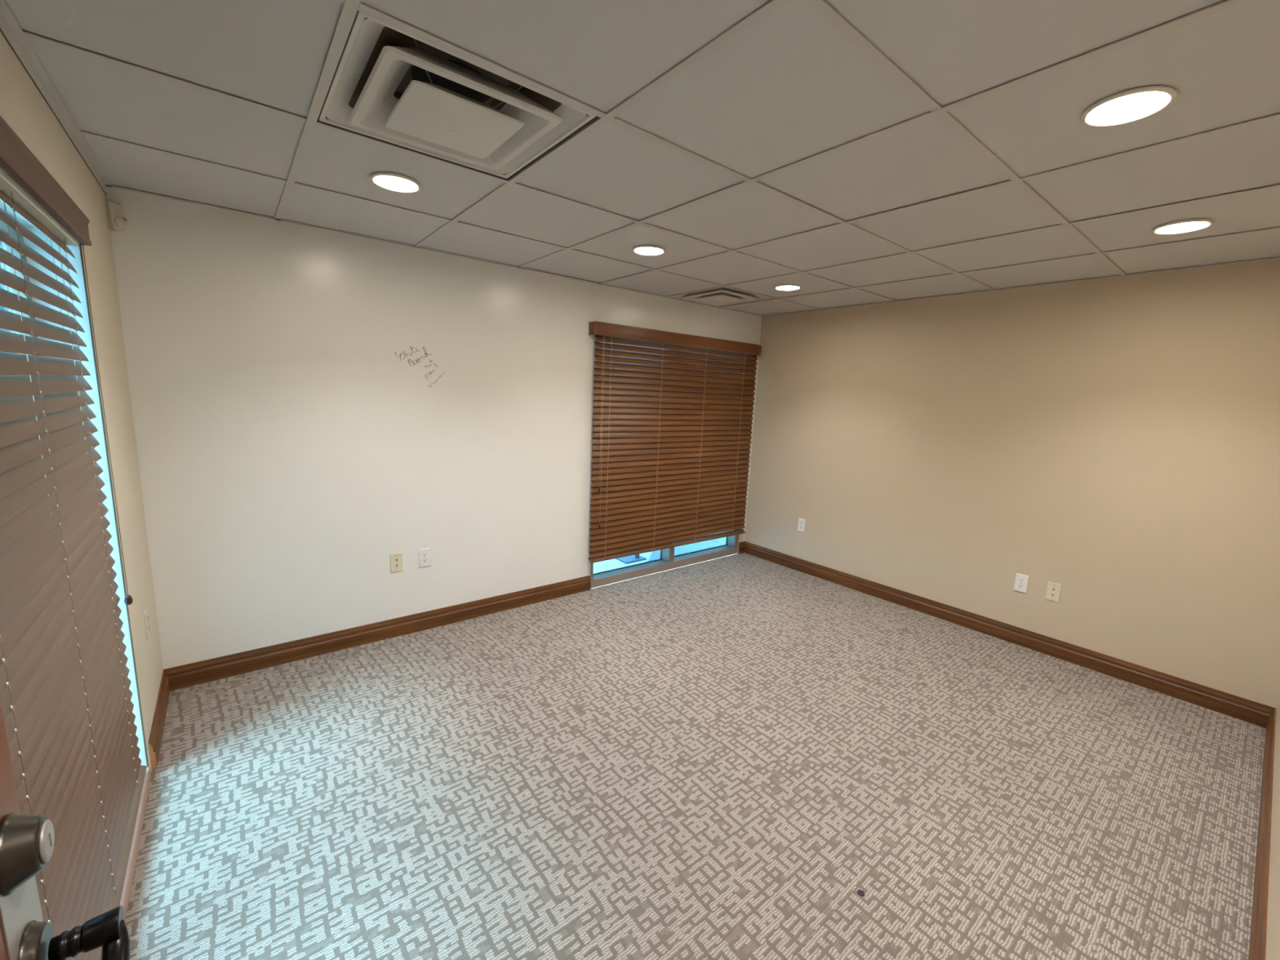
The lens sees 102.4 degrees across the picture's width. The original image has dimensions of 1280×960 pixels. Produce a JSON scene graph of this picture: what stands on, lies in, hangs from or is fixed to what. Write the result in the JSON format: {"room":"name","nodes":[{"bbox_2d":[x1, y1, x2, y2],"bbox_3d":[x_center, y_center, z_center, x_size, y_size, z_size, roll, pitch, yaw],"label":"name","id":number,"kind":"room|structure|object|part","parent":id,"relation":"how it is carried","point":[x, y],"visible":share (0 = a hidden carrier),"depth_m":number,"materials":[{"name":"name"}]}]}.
{"room":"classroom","nodes":[
{"label":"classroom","id":0,"kind":"room"},
{"bbox_2d":[0,31,163,773],"bbox_3d":[-1.236,0.039,0.919,0.160,2.570,3.330,-5,12,-38],"label":"wall","id":1,"kind":"structure","parent":0,"point":[23,107],"depth_m":1.80,"materials":[{"name":"beige paint"}]},
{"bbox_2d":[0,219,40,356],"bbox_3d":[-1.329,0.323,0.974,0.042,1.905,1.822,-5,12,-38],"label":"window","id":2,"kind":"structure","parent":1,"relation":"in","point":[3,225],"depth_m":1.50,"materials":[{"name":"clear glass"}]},
{"bbox_3d":[-1.611,0.247,1.310,0.004,1.787,0.829,-5,12,-38],"label":"pane","id":3,"kind":"part","parent":2,"relation":"part of","materials":[{"name":"clear glass"}]},
{"bbox_2d":[0,115,146,959],"bbox_3d":[-1.227,0.257,1.046,0.075,1.892,1.816,-5,12,-38],"label":"window blind","id":4,"kind":"object","parent":1,"relation":"attached to","point":[65,694],"visible":0.91,"depth_m":1.20,"materials":[{"name":"brown wood"}]},
{"bbox_3d":[-1.102,0.324,0.877,0.028,1.787,0.006,-5,12,-38],"label":"ladder cord","id":5,"kind":"part","parent":4,"relation":"part of","materials":[{"name":"brown fabric"}]},
{"bbox_3d":[-1.400,0.250,1.244,0.028,1.787,0.006,-5,12,-38],"label":"ladder cord","id":6,"kind":"part","parent":4,"relation":"part of","materials":[{"name":"brown fabric"}]},
{"bbox_3d":[-1.698,0.177,1.613,0.028,1.787,0.006,-5,12,-38],"label":"ladder cord","id":7,"kind":"part","parent":4,"relation":"part of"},
{"bbox_3d":[-1.763,-0.173,1.698,0.006,1.180,0.003,7,10,24],"label":"pull cord","id":8,"kind":"part","parent":4,"relation":"part of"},
{"bbox_3d":[-1.268,1.173,1.182,0.047,0.038,1.765,-5,12,-38],"label":"rail","id":9,"kind":"part","parent":4,"relation":"part of","materials":[{"name":"brown wood"}]},
{"bbox_2d":[79,244,148,767],"bbox_3d":[-1.786,0.149,1.753,0.004,1.855,0.003,-5,12,-38],"label":"trim","id":10,"kind":"structure","parent":1,"relation":"attached to","point":[80,246],"depth_m":1.73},
{"bbox_2d":[105,200,126,231],"bbox_3d":[-2.136,-1.076,2.101,0.044,0.108,0.059,3,9,6],"label":"sensor","id":11,"kind":"object","parent":1,"relation":"attached to","point":[117,220],"visible":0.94,"depth_m":2.09,"materials":[{"name":"white plastic"}]},
{"bbox_2d":[120,766,151,921],"bbox_3d":[-1.303,1.231,1.177,0.122,0.050,1.820,-5,12,-38],"label":"sill","id":12,"kind":"structure","parent":1,"relation":"attached to","point":[126,893],"depth_m":1.60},
{"bbox_2d":[143,608,150,639],"bbox_3d":[-2.030,0.593,2.119,0.008,0.115,0.070,-5,12,-38],"label":"power outlet","id":13,"kind":"object","parent":1,"relation":"attached to","point":[145,614],"visible":1,"depth_m":2.10,"materials":[{"name":"beige paint"}]},
{"bbox_2d":[147,669,169,768],"bbox_3d":[-2.053,0.999,2.202,0.016,0.110,0.640,-5,12,-38],"label":"baseboard","id":14,"kind":"structure","parent":1,"relation":"attached to","point":[154,743],"depth_m":2.12,"materials":[{"name":"brown wood"}]},
{"bbox_2d":[106,186,761,669],"bbox_3d":[-0.618,-0.383,3.610,4.520,2.570,0.160,-5,12,-38],"label":"wall","id":15,"kind":"structure","parent":0,"point":[286,446],"depth_m":2.75,"materials":[{"name":"white paint"}]},
{"bbox_2d":[164,575,591,691],"bbox_3d":[-1.317,0.867,3.179,2.397,0.110,0.016,-5,12,-38],"label":"baseboard","id":16,"kind":"structure","parent":15,"relation":"attached to","point":[184,676],"depth_m":2.93,"materials":[{"name":"brown wood"}]},
{"bbox_2d":[390,551,403,573],"bbox_3d":[-1.427,0.484,3.018,0.070,0.115,0.008,-5,12,-38],"label":"phone jack","id":17,"kind":"object","parent":15,"relation":"attached to","point":[396,559],"visible":1,"depth_m":3.02,"materials":[{"name":"beige plastic"}]},
{"bbox_2d":[395,346,439,386],"bbox_3d":[-1.251,-0.648,2.939,0.275,0.225,0.001,-5,12,-38],"label":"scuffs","id":18,"kind":"object","parent":15,"relation":"attached to","point":[426,353],"visible":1,"depth_m":2.93,"materials":[{"name":"black paint"}]},
{"bbox_2d":[418,547,431,567],"bbox_3d":[-1.303,0.470,3.116,0.070,0.115,0.008,-5,12,-38],"label":"power outlet","id":19,"kind":"object","parent":15,"relation":"attached to","point":[424,554],"visible":1,"depth_m":3.11,"materials":[{"name":"white plastic"}]},
{"bbox_2d":[422,558,427,563],"bbox_3d":[-1.303,0.490,3.118,0.034,0.028,0.004,-5,12,-38],"label":"receptacle","id":20,"kind":"object","parent":19,"relation":"attached to","point":[424,560],"depth_m":3.12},
{"bbox_2d":[422,551,427,556],"bbox_3d":[-1.301,0.451,3.111,0.034,0.028,0.004,-5,12,-38],"label":"receptacle","id":21,"kind":"object","parent":19,"relation":"attached to","point":[424,553],"depth_m":3.11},
{"bbox_2d":[590,334,750,588],"bbox_3d":[0.287,-0.183,4.355,1.706,1.925,0.114,-5,12,-38],"label":"window","id":22,"kind":"structure","parent":15,"relation":"in","point":[662,560],"depth_m":4.47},
{"bbox_3d":[-0.084,-0.167,4.120,0.772,1.809,0.004,-5,12,-38],"label":"pane","id":23,"kind":"part","parent":22,"relation":"part of","materials":[{"name":"clear glass"}]},
{"bbox_2d":[588,321,761,563],"bbox_3d":[0.355,-0.294,4.259,1.848,1.753,0.079,-5,12,-38],"label":"window blind","id":24,"kind":"object","parent":22,"relation":"attached to","point":[671,451],"visible":1,"depth_m":4.14,"materials":[{"name":"brown wood"}]},
{"bbox_3d":[-0.277,-0.487,3.677,0.005,1.100,0.004,-5,12,-38],"label":"pull cord","id":25,"kind":"part","parent":24,"relation":"part of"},
{"bbox_3d":[-0.272,-0.351,3.707,0.005,1.377,0.004,2,9,-3],"label":"pull cord","id":26,"kind":"part","parent":24,"relation":"part of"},
{"bbox_3d":[-0.238,-0.225,3.793,0.006,1.660,0.026,-5,12,-38],"label":"ladder cord","id":27,"kind":"part","parent":24,"relation":"part of","materials":[{"name":"brown fabric"}]},
{"bbox_3d":[0.141,-0.260,4.094,0.006,1.660,0.026,-5,12,-38],"label":"ladder cord","id":28,"kind":"part","parent":24,"relation":"part of","materials":[{"name":"brown fabric"}]},
{"bbox_3d":[0.310,0.546,4.392,1.755,0.050,0.046,-5,12,-38],"label":"rail","id":29,"kind":"part","parent":24,"relation":"part of","materials":[{"name":"brown wood"}]},
{"bbox_3d":[0.516,-0.293,4.391,0.006,1.660,0.026,-5,12,-38],"label":"ladder cord","id":30,"kind":"part","parent":24,"relation":"part of","materials":[{"name":"brown fabric"}]},
{"bbox_3d":[0.894,-0.328,4.691,0.006,1.660,0.026,-5,12,-38],"label":"ladder cord","id":31,"kind":"part","parent":24,"relation":"part of","materials":[{"name":"brown fabric"}]},
{"bbox_3d":[0.575,-0.227,4.642,0.784,1.809,0.004,-5,12,-38],"label":"pane","id":32,"kind":"part","parent":22,"relation":"part of","materials":[{"name":"glass"}]},
{"bbox_2d":[737,541,744,553],"bbox_3d":[0.995,0.658,5.012,0.086,0.110,0.016,-5,12,-38],"label":"baseboard","id":33,"kind":"structure","parent":15,"relation":"attached to","point":[741,544],"depth_m":5.00,"materials":[{"name":"brown wood"}]},
{"bbox_2d":[0,0,1279,316],"bbox_3d":[0.507,-1.217,2.095,4.400,0.338,3.510,-5,12,-38],"label":"ceiling","id":34,"kind":"structure","parent":0,"point":[847,153],"depth_m":1.48,"materials":[{"name":"tile"}]},
{"bbox_2d":[369,172,421,192],"bbox_3d":[-0.915,-1.115,1.929,0.174,0.012,0.174,-5,12,-38],"label":"recessed light","id":35,"kind":"object","parent":34,"relation":"in","point":[387,180],"visible":1,"depth_m":1.92,"materials":[{"name":"white plastic"}]},
{"bbox_2d":[318,10,595,178],"bbox_3d":[-0.523,-1.128,1.436,0.581,0.284,0.581,-5,12,-38],"label":"ceiling vent","id":36,"kind":"object","parent":34,"relation":"in","point":[442,111],"visible":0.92,"depth_m":1.41,"materials":[{"name":"white metal"}]},
{"bbox_3d":[-0.527,-1.019,1.454,0.301,0.062,0.301,-5,12,-38],"label":"plate","id":37,"kind":"part","parent":36,"relation":"part of","materials":[{"name":"white metal"}]},
{"bbox_2d":[632,244,665,255],"bbox_3d":[0.046,-1.202,2.691,0.174,0.012,0.174,-5,12,-38],"label":"recessed light","id":38,"kind":"object","parent":34,"relation":"in","point":[645,250],"visible":1,"depth_m":2.68,"materials":[{"name":"white plastic"}]},
{"bbox_2d":[671,286,771,306],"bbox_3d":[0.614,-1.489,3.880,0.541,0.284,0.556,-5,12,-38],"label":"ceiling vent","id":39,"kind":"object","parent":34,"relation":"in","point":[721,296],"visible":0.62,"depth_m":3.84,"materials":[{"name":"white metal"}]},
{"bbox_3d":[0.609,-1.379,3.898,0.280,0.062,0.288,-5,12,-38],"label":"plate","id":40,"kind":"part","parent":39,"relation":"part of","materials":[{"name":"white metal"}]},
{"bbox_2d":[773,284,800,290],"bbox_3d":[0.988,-1.287,3.437,0.174,0.012,0.174,-5,12,-38],"label":"recessed light","id":41,"kind":"object","parent":34,"relation":"in","point":[784,286],"visible":1,"depth_m":3.43,"materials":[{"name":"white plastic"}]},
{"bbox_2d":[1080,85,1177,127],"bbox_3d":[1.198,-0.917,1.265,0.174,0.012,0.174,-5,12,-38],"label":"recessed light","id":42,"kind":"object","parent":34,"relation":"in","point":[1127,106],"visible":1,"depth_m":1.26,"materials":[{"name":"white plastic"}]},
{"bbox_2d":[1151,218,1214,234],"bbox_3d":[2.155,-1.007,2.045,0.174,0.012,0.174,-5,12,-38],"label":"recessed light","id":43,"kind":"object","parent":34,"relation":"in","point":[1193,224],"visible":1,"depth_m":2.04,"materials":[{"name":"white plastic"}]},
{"bbox_2d":[124,552,1265,959],"bbox_3d":[0.963,1.248,1.915,4.380,0.040,4.910,-5,12,-38],"label":"floor","id":44,"kind":"structure","parent":0,"point":[713,759],"depth_m":1.94,"materials":[{"name":"carpet"}]},
{"bbox_2d":[857,889,865,897],"bbox_3d":[0.680,1.270,1.582,0.022,0.002,0.024,-5,12,-38],"label":"stain","id":45,"kind":"object","parent":44,"relation":"on","point":[861,893],"visible":1,"depth_m":1.58,"materials":[{"name":"grey carpet"}]},
{"bbox_2d":[744,218,1279,707],"bbox_3d":[2.172,-0.269,3.621,0.160,2.570,3.330,-5,12,-38],"label":"wall","id":46,"kind":"structure","parent":0,"point":[1114,442],"depth_m":3.08,"materials":[{"name":"beige paint"}]},
{"bbox_2d":[797,518,805,532],"bbox_3d":[1.417,0.398,4.514,0.008,0.115,0.070,-5,12,-38],"label":"power outlet","id":47,"kind":"object","parent":46,"relation":"attached to","point":[801,526],"visible":1,"depth_m":4.51,"materials":[{"name":"white plastic"}]},
{"bbox_2d":[744,541,1275,728],"bbox_3d":[2.048,0.908,3.769,0.016,0.110,3.310,-5,12,-38],"label":"baseboard","id":48,"kind":"structure","parent":46,"relation":"attached to","point":[1251,712],"depth_m":3.17,"materials":[{"name":"brown wood"}]},
{"bbox_2d":[1013,573,1029,593],"bbox_3d":[2.425,0.657,3.272,0.008,0.115,0.070,-5,12,-38],"label":"power outlet","id":49,"kind":"object","parent":46,"relation":"attached to","point":[1021,581],"visible":1,"depth_m":3.27,"materials":[{"name":"white plastic"}]},
{"bbox_2d":[1017,583,1023,588],"bbox_3d":[2.423,0.676,3.274,0.004,0.028,0.034,-5,12,-38],"label":"receptacle","id":50,"kind":"object","parent":49,"relation":"attached to","point":[1019,585],"depth_m":3.27,"materials":[{"name":"white plastic"}]},
{"bbox_2d":[1017,577,1024,582],"bbox_3d":[2.425,0.637,3.268,0.004,0.028,0.034,-5,12,-38],"label":"receptacle","id":51,"kind":"object","parent":49,"relation":"attached to","point":[1020,580],"depth_m":3.27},
{"bbox_2d":[1044,581,1062,602],"bbox_3d":[2.528,0.685,3.145,0.008,0.115,0.070,-5,12,-38],"label":"phone jack","id":52,"kind":"object","parent":46,"relation":"attached to","point":[1053,592],"visible":1,"depth_m":3.14,"materials":[{"name":"beige plastic"}]},
{"bbox_2d":[1265,695,1279,959],"bbox_3d":[1.529,0.147,0.962,4.200,2.570,0.120,-5,12,-38],"label":"wall","id":53,"kind":"structure","parent":0,"point":[1272,952],"depth_m":1.52,"materials":[{"name":"beige paint"}]},
{"bbox_2d":[0,701,130,959],"bbox_3d":[-0.334,0.425,0.187,0.118,2.018,0.915,-5,12,-38],"label":"door","id":54,"kind":"structure","parent":53,"relation":"in","point":[27,841],"depth_m":0.49,"materials":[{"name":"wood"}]},
{"bbox_3d":[-0.617,0.444,0.488,0.046,0.164,0.087,-5,12,-38],"label":"guard plate","id":55,"kind":"part","parent":54,"relation":"part of","materials":[{"name":"metal"}]},
{"bbox_3d":[-0.526,0.484,0.486,0.057,0.052,0.141,-5,12,-38],"label":"lever","id":56,"kind":"part","parent":54,"relation":"part of","materials":[{"name":"black metal"}]},
{"bbox_2d":[1248,708,1275,959],"bbox_3d":[1.868,1.270,1.550,3.100,0.110,0.016,-5,12,-38],"label":"baseboard","id":57,"kind":"structure","parent":53,"relation":"attached to","point":[1257,944],"depth_m":1.69,"materials":[{"name":"brown wood"}]},
{"label":"outside","id":58,"kind":"structure","parent":0,"visible":0},
{"bbox_2d":[592,551,729,588],"bbox_3d":[-2.264,1.093,2.466,60.000,0.060,60.000,-5,12,-38],"label":"ground","id":59,"kind":"structure","parent":58,"point":[611,564],"depth_m":4.71,"materials":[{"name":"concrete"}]},
{"bbox_2d":[614,554,646,564],"bbox_3d":[-0.087,0.274,4.823,0.240,0.960,0.240,-5,12,-38],"label":"metal post","id":60,"kind":"object","parent":59,"relation":"on","point":[633,558],"visible":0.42,"depth_m":4.84,"materials":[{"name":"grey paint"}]},
{"bbox_2d":[602,342,668,373],"bbox_3d":[-2.848,-2.952,9.196,16.000,5.660,0.300,-5,12,-38],"label":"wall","id":61,"kind":"structure","parent":59,"relation":"on","point":[602,342],"depth_m":11.29,"materials":[{"name":"white paint"}]}
]}

